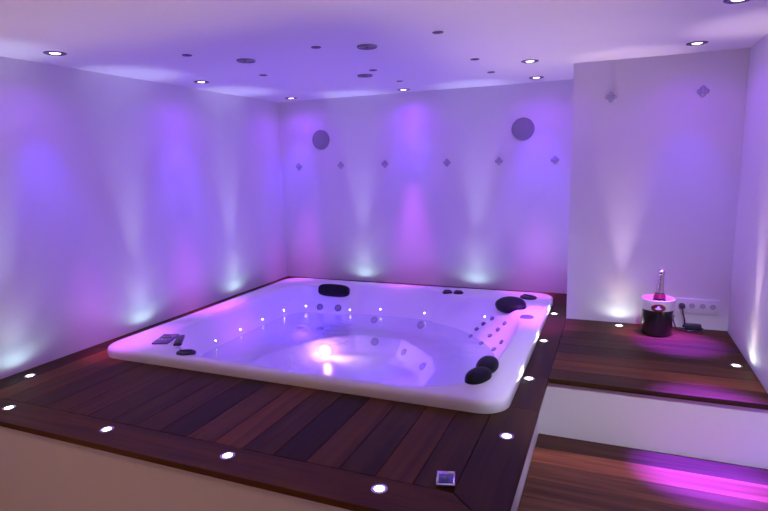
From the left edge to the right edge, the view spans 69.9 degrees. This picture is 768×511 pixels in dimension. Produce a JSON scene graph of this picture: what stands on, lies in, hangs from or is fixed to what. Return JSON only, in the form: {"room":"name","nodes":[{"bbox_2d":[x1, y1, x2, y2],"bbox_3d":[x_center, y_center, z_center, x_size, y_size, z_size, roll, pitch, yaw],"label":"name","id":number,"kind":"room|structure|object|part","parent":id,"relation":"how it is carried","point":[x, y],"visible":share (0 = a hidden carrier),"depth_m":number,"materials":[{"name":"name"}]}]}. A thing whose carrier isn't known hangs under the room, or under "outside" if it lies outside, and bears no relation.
{"room":"hot tub room","nodes":[
{"label":"hot tub room","id":0,"kind":"room"},
{"bbox_2d":[0,56,287,378],"bbox_3d":[-2.433,0.251,2.293,0.120,2.604,7.440,2,10,22],"label":"wall","id":1,"kind":"structure","parent":0,"point":[128,205],"depth_m":3.68,"materials":[{"name":"paint"}]},
{"bbox_2d":[0,426,351,510],"bbox_3d":[-0.939,1.107,2.259,2.734,0.612,0.030,2,10,22],"label":"platform","id":2,"kind":"object","parent":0,"point":[38,473],"depth_m":2.32,"materials":[{"name":"paint"}]},
{"bbox_2d":[0,276,767,510],"bbox_3d":[0.129,0.557,3.446,3.755,0.026,3.233,2,10,22],"label":"deck","id":3,"kind":"object","parent":2,"relation":"on","point":[320,446],"visible":0.81,"depth_m":2.48,"materials":[{"name":"brown wood"}]},
{"bbox_2d":[2,405,15,410],"bbox_3d":[-1.791,0.729,2.624,0.058,0.009,0.058,2,10,22],"label":"uplight","id":4,"kind":"object","parent":3,"relation":"on","point":[10,407],"visible":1,"depth_m":2.62,"materials":[{"name":"silver metal"}]},
{"bbox_2d":[24,374,35,377],"bbox_3d":[-1.954,0.665,3.034,0.058,0.009,0.058,2,10,22],"label":"uplight","id":5,"kind":"object","parent":3,"relation":"on","point":[28,375],"visible":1,"depth_m":3.03,"materials":[{"name":"silver metal"}]},
{"bbox_2d":[99,426,113,432],"bbox_3d":[-1.200,0.754,2.380,0.058,0.009,0.058,2,10,22],"label":"uplight","id":6,"kind":"object","parent":3,"relation":"on","point":[106,429],"visible":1,"depth_m":2.37,"materials":[{"name":"silver metal"}]},
{"bbox_2d":[220,452,234,459],"bbox_3d":[-0.608,0.779,2.136,0.058,0.009,0.058,2,10,22],"label":"uplight","id":7,"kind":"object","parent":3,"relation":"on","point":[227,455],"visible":1,"depth_m":2.13,"materials":[{"name":"silver metal"}]},
{"bbox_2d":[107,278,552,413],"bbox_3d":[-0.183,0.621,3.876,2.450,0.499,2.177,2,10,22],"label":"hot tub","id":8,"kind":"object","parent":3,"relation":"in","point":[460,349],"visible":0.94,"depth_m":4.07,"materials":[{"name":"white plastic"}]},
{"bbox_3d":[-1.359,0.521,3.422,0.100,0.013,0.176,-1,9,3],"label":"control panel","id":9,"kind":"part","parent":8,"relation":"part of","materials":[{"name":"grey plastic"}]},
{"bbox_2d":[173,335,184,345],"bbox_3d":[-1.262,0.523,3.388,0.048,0.018,0.180,-4,10,-13],"label":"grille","id":10,"kind":"object","parent":8,"relation":"attached to","point":[179,339],"depth_m":3.38,"materials":[{"name":"plastic"}]},
{"bbox_3d":[-1.140,0.557,3.164,0.114,0.018,0.086,2,10,22],"label":"valve knob","id":11,"kind":"part","parent":8,"relation":"part of","materials":[{"name":"plastic"}]},
{"bbox_2d":[318,343,332,355],"bbox_3d":[-0.465,0.752,4.323,0.124,0.108,0.083,-5,10,-19],"label":"lamp","id":12,"kind":"object","parent":8,"relation":"attached to","point":[324,349],"depth_m":4.32,"materials":[{"name":"white plastic"}]},
{"bbox_2d":[318,284,349,296],"bbox_3d":[-0.435,0.303,4.768,0.296,0.111,0.078,2,10,22],"label":"pillow","id":13,"kind":"object","parent":8,"relation":"on","point":[324,290],"depth_m":4.74,"materials":[{"name":"black plastic"}]},
{"bbox_2d":[495,296,525,312],"bbox_3d":[0.929,0.363,4.038,0.177,0.096,0.290,-5,10,-20],"label":"pillow","id":14,"kind":"object","parent":8,"relation":"on","point":[509,304],"depth_m":3.99,"materials":[{"name":"black plastic"}]},
{"bbox_3d":[0.966,0.415,3.713,0.090,0.014,0.084,2,10,22],"label":"valve knob","id":15,"kind":"part","parent":8,"relation":"part of","materials":[{"name":"grey plastic"}]},
{"bbox_3d":[1.113,0.320,4.237,0.128,0.022,0.120,2,10,22],"label":"valve knob","id":16,"kind":"part","parent":8,"relation":"part of","materials":[{"name":"plastic"}]},
{"bbox_2d":[371,484,387,493],"bbox_3d":[-0.016,0.805,1.892,0.058,0.009,0.058,2,10,22],"label":"uplight","id":17,"kind":"object","parent":3,"relation":"on","point":[378,489],"visible":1,"depth_m":1.89,"materials":[{"name":"silver metal"}]},
{"bbox_2d":[436,471,454,487],"bbox_3d":[0.217,0.784,1.930,0.066,0.016,0.088,0,9,8],"label":"plate","id":18,"kind":"object","parent":3,"relation":"on","point":[444,479],"visible":1,"depth_m":1.91,"materials":[{"name":"silver metal"}]},
{"bbox_3d":[0.217,0.780,1.923,0.051,0.002,0.056,0,9,8],"label":"glass","id":19,"kind":"part","parent":18,"relation":"part of","materials":[{"name":"glass"}]},
{"bbox_2d":[499,433,513,439],"bbox_3d":[0.498,0.735,2.232,0.058,0.009,0.058,2,10,22],"label":"uplight","id":20,"kind":"object","parent":3,"relation":"on","point":[505,436],"visible":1,"depth_m":2.23,"materials":[{"name":"silver metal"}]},
{"bbox_2d":[523,376,534,380],"bbox_3d":[0.744,0.632,2.817,0.058,0.009,0.058,2,10,22],"label":"uplight","id":21,"kind":"object","parent":3,"relation":"on","point":[527,378],"visible":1,"depth_m":2.81,"materials":[{"name":"silver metal"}]},
{"bbox_2d":[641,294,674,336],"bbox_3d":[1.727,0.380,3.474,0.192,0.233,0.196,2,10,22],"label":"ice bucket","id":22,"kind":"object","parent":3,"relation":"on","point":[656,316],"visible":0.97,"depth_m":3.41,"materials":[{"name":"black plastic"}]},
{"bbox_2d":[653,269,665,300],"bbox_3d":[1.732,0.277,3.455,0.084,0.384,0.084,3,11,22],"label":"champagne bottle","id":23,"kind":"object","parent":22,"relation":"in","point":[659,295],"visible":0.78,"depth_m":3.42,"materials":[{"name":"clear glass"}]},
{"bbox_3d":[1.732,0.339,3.466,0.084,0.258,0.084,4,11,22],"label":"glass","id":24,"kind":"part","parent":23,"relation":"part of","materials":[{"name":"pink glass"}]},
{"bbox_2d":[673,303,703,331],"bbox_3d":[1.958,0.398,3.528,0.185,0.168,0.081,2,10,22],"label":"power adapter","id":25,"kind":"object","parent":3,"relation":"on","point":[689,327],"visible":0.98,"depth_m":3.53,"materials":[{"name":"plastic"}]},
{"bbox_2d":[730,363,742,367],"bbox_3d":[1.871,0.586,2.920,0.058,0.009,0.058,2,10,22],"label":"uplight","id":26,"kind":"object","parent":3,"relation":"on","point":[732,364],"visible":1,"depth_m":2.91,"materials":[{"name":"silver metal"}]},
{"bbox_2d":[0,0,767,102],"bbox_3d":[-0.672,-0.897,1.351,3.760,0.120,7.200,2,10,22],"label":"ceiling","id":27,"kind":"structure","parent":0,"point":[147,40],"depth_m":2.73,"materials":[{"name":"paint"}]},
{"bbox_2d":[43,51,66,55],"bbox_3d":[-1.729,-1.066,2.888,0.110,0.016,0.110,2,10,22],"label":"recessed light","id":28,"kind":"object","parent":27,"relation":"in","point":[53,53],"visible":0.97,"depth_m":2.88,"materials":[{"name":"silver metal"}]},
{"bbox_2d":[193,81,208,83],"bbox_3d":[-1.317,-1.254,3.962,0.110,0.016,0.110,2,10,22],"label":"recessed light","id":29,"kind":"object","parent":27,"relation":"in","point":[200,82],"visible":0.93,"depth_m":3.96,"materials":[{"name":"silver metal"}]},
{"bbox_2d":[236,58,254,62],"bbox_3d":[-0.805,-1.135,3.207,0.108,0.017,0.108,2,10,22],"label":"ceiling vent","id":30,"kind":"object","parent":27,"relation":"in","point":[241,60],"visible":1,"depth_m":3.19,"materials":[{"name":"white plastic"}]},
{"bbox_2d":[357,74,372,77],"bbox_3d":[-0.133,-1.258,3.850,0.108,0.017,0.108,2,10,22],"label":"ceiling vent","id":31,"kind":"object","parent":27,"relation":"in","point":[359,75],"visible":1,"depth_m":3.83,"materials":[{"name":"white plastic"}]},
{"bbox_2d":[357,44,376,49],"bbox_3d":[-0.090,-1.104,2.913,0.108,0.017,0.108,2,10,22],"label":"ceiling vent","id":32,"kind":"object","parent":27,"relation":"in","point":[362,46],"visible":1,"depth_m":2.90,"materials":[{"name":"white plastic"}]},
{"bbox_2d":[432,31,442,33],"bbox_3d":[0.259,-1.073,2.641,0.054,0.008,0.054,2,10,22],"label":"ceiling disc","id":33,"kind":"object","parent":27,"relation":"attached to","point":[433,32],"visible":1,"depth_m":2.63,"materials":[{"name":"plastic"}]},
{"bbox_2d":[521,59,538,62],"bbox_3d":[0.922,-1.230,3.470,0.110,0.016,0.110,2,10,22],"label":"recessed light","id":34,"kind":"object","parent":27,"relation":"in","point":[530,60],"visible":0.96,"depth_m":3.46,"materials":[{"name":"silver metal"}]},
{"bbox_2d":[529,76,543,78],"bbox_3d":[1.153,-1.350,4.158,0.110,0.016,0.110,2,10,22],"label":"recessed light","id":35,"kind":"object","parent":27,"relation":"in","point":[534,77],"visible":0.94,"depth_m":4.14,"materials":[{"name":"silver metal"}]},
{"bbox_2d":[686,41,707,45],"bbox_3d":[1.738,-1.181,3.050,0.110,0.016,0.110,2,10,22],"label":"recessed light","id":36,"kind":"object","parent":27,"relation":"in","point":[696,43],"visible":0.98,"depth_m":3.04,"materials":[{"name":"silver metal"}]},
{"bbox_2d":[723,0,749,3],"bbox_3d":[1.430,-1.035,2.213,0.110,0.016,0.110,2,10,22],"label":"recessed light","id":37,"kind":"object","parent":27,"relation":"in","point":[724,1],"visible":1,"depth_m":2.24,"materials":[{"name":"silver metal"}]},
{"bbox_2d":[278,80,572,293],"bbox_3d":[0.758,-0.260,4.885,3.760,2.604,0.120,2,10,22],"label":"wall","id":38,"kind":"structure","parent":0,"point":[474,221],"depth_m":4.89,"materials":[{"name":"paint"}]},
{"bbox_2d":[312,130,329,149],"bbox_3d":[-0.602,-1.103,5.238,0.184,0.184,0.014,2,10,22],"label":"wall speaker","id":39,"kind":"object","parent":38,"relation":"attached to","point":[320,139],"visible":1,"depth_m":5.23,"materials":[{"name":"plastic"}]},
{"bbox_2d":[337,162,343,168],"bbox_3d":[-0.409,-0.853,5.199,0.070,0.070,0.015,2,10,22],"label":"wall ornament","id":40,"kind":"object","parent":38,"relation":"attached to","point":[340,165],"visible":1,"depth_m":5.20,"materials":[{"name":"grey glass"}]},
{"bbox_2d":[381,160,387,167],"bbox_3d":[0.008,-0.835,5.027,0.070,0.070,0.015,2,10,22],"label":"wall ornament","id":41,"kind":"object","parent":38,"relation":"attached to","point":[384,164],"visible":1,"depth_m":5.02,"materials":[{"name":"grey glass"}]},
{"bbox_2d":[443,159,450,166],"bbox_3d":[0.550,-0.812,4.804,0.070,0.070,0.015,2,10,22],"label":"wall ornament","id":42,"kind":"object","parent":38,"relation":"attached to","point":[446,162],"visible":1,"depth_m":4.80,"materials":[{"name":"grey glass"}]},
{"bbox_2d":[495,157,502,164],"bbox_3d":[0.968,-0.794,4.631,0.070,0.070,0.015,2,10,22],"label":"wall ornament","id":43,"kind":"object","parent":38,"relation":"attached to","point":[498,160],"visible":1,"depth_m":4.62,"materials":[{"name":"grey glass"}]},
{"bbox_2d":[512,117,533,139],"bbox_3d":[1.142,-1.040,4.517,0.184,0.184,0.014,2,10,22],"label":"wall speaker","id":44,"kind":"object","parent":38,"relation":"attached to","point":[522,128],"visible":1,"depth_m":4.51,"materials":[{"name":"fabric"}]},
{"bbox_2d":[551,156,558,163],"bbox_3d":[1.387,-0.776,4.459,0.070,0.070,0.015,2,10,22],"label":"wall ornament","id":45,"kind":"object","parent":38,"relation":"attached to","point":[554,159],"visible":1,"depth_m":4.45,"materials":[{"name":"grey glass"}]},
{"bbox_2d":[511,416,538,510],"bbox_3d":[0.565,1.053,2.352,0.030,0.612,1.305,2,10,22],"label":"wall","id":46,"kind":"structure","parent":0,"point":[515,505],"depth_m":2.48,"materials":[{"name":"paint"}]},
{"bbox_2d":[517,433,767,510],"bbox_3d":[1.036,1.079,2.111,1.020,0.026,1.326,2,10,22],"label":"step","id":47,"kind":"structure","parent":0,"point":[564,474],"depth_m":2.45,"materials":[{"name":"brown wood"}]},
{"bbox_2d":[538,382,767,468],"bbox_3d":[1.297,0.972,2.731,1.026,0.612,0.030,2,10,22],"label":"wall","id":48,"kind":"structure","parent":0,"point":[730,434],"depth_m":2.67,"materials":[{"name":"paint"}]},
{"bbox_2d":[566,48,749,330],"bbox_3d":[1.873,-0.134,3.954,0.981,2.364,0.762,2,10,22],"label":"wall","id":49,"kind":"structure","parent":0,"point":[655,176],"depth_m":3.53,"materials":[{"name":"paint"}]},
{"bbox_2d":[605,92,616,102],"bbox_3d":[1.465,-1.021,3.546,0.070,0.070,0.015,2,10,22],"label":"wall ornament","id":50,"kind":"object","parent":49,"relation":"attached to","point":[610,97],"visible":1,"depth_m":3.54,"materials":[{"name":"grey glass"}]},
{"bbox_2d":[675,298,719,314],"bbox_3d":[2.020,0.327,3.547,0.247,0.100,0.014,2,10,22],"label":"wall socket","id":51,"kind":"object","parent":49,"relation":"attached to","point":[693,306],"visible":0.94,"depth_m":3.54,"materials":[{"name":"white plastic"}]},
{"bbox_2d":[697,85,709,96],"bbox_3d":[1.944,-1.001,3.348,0.070,0.070,0.015,2,10,22],"label":"wall ornament","id":52,"kind":"object","parent":49,"relation":"attached to","point":[703,90],"visible":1,"depth_m":3.34,"materials":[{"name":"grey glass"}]},
{"bbox_2d":[727,34,767,392],"bbox_3d":[1.151,0.404,0.815,0.120,2.604,7.440,2,10,22],"label":"wall","id":53,"kind":"structure","parent":0,"point":[748,307],"depth_m":2.98,"materials":[{"name":"paint"}]}
]}

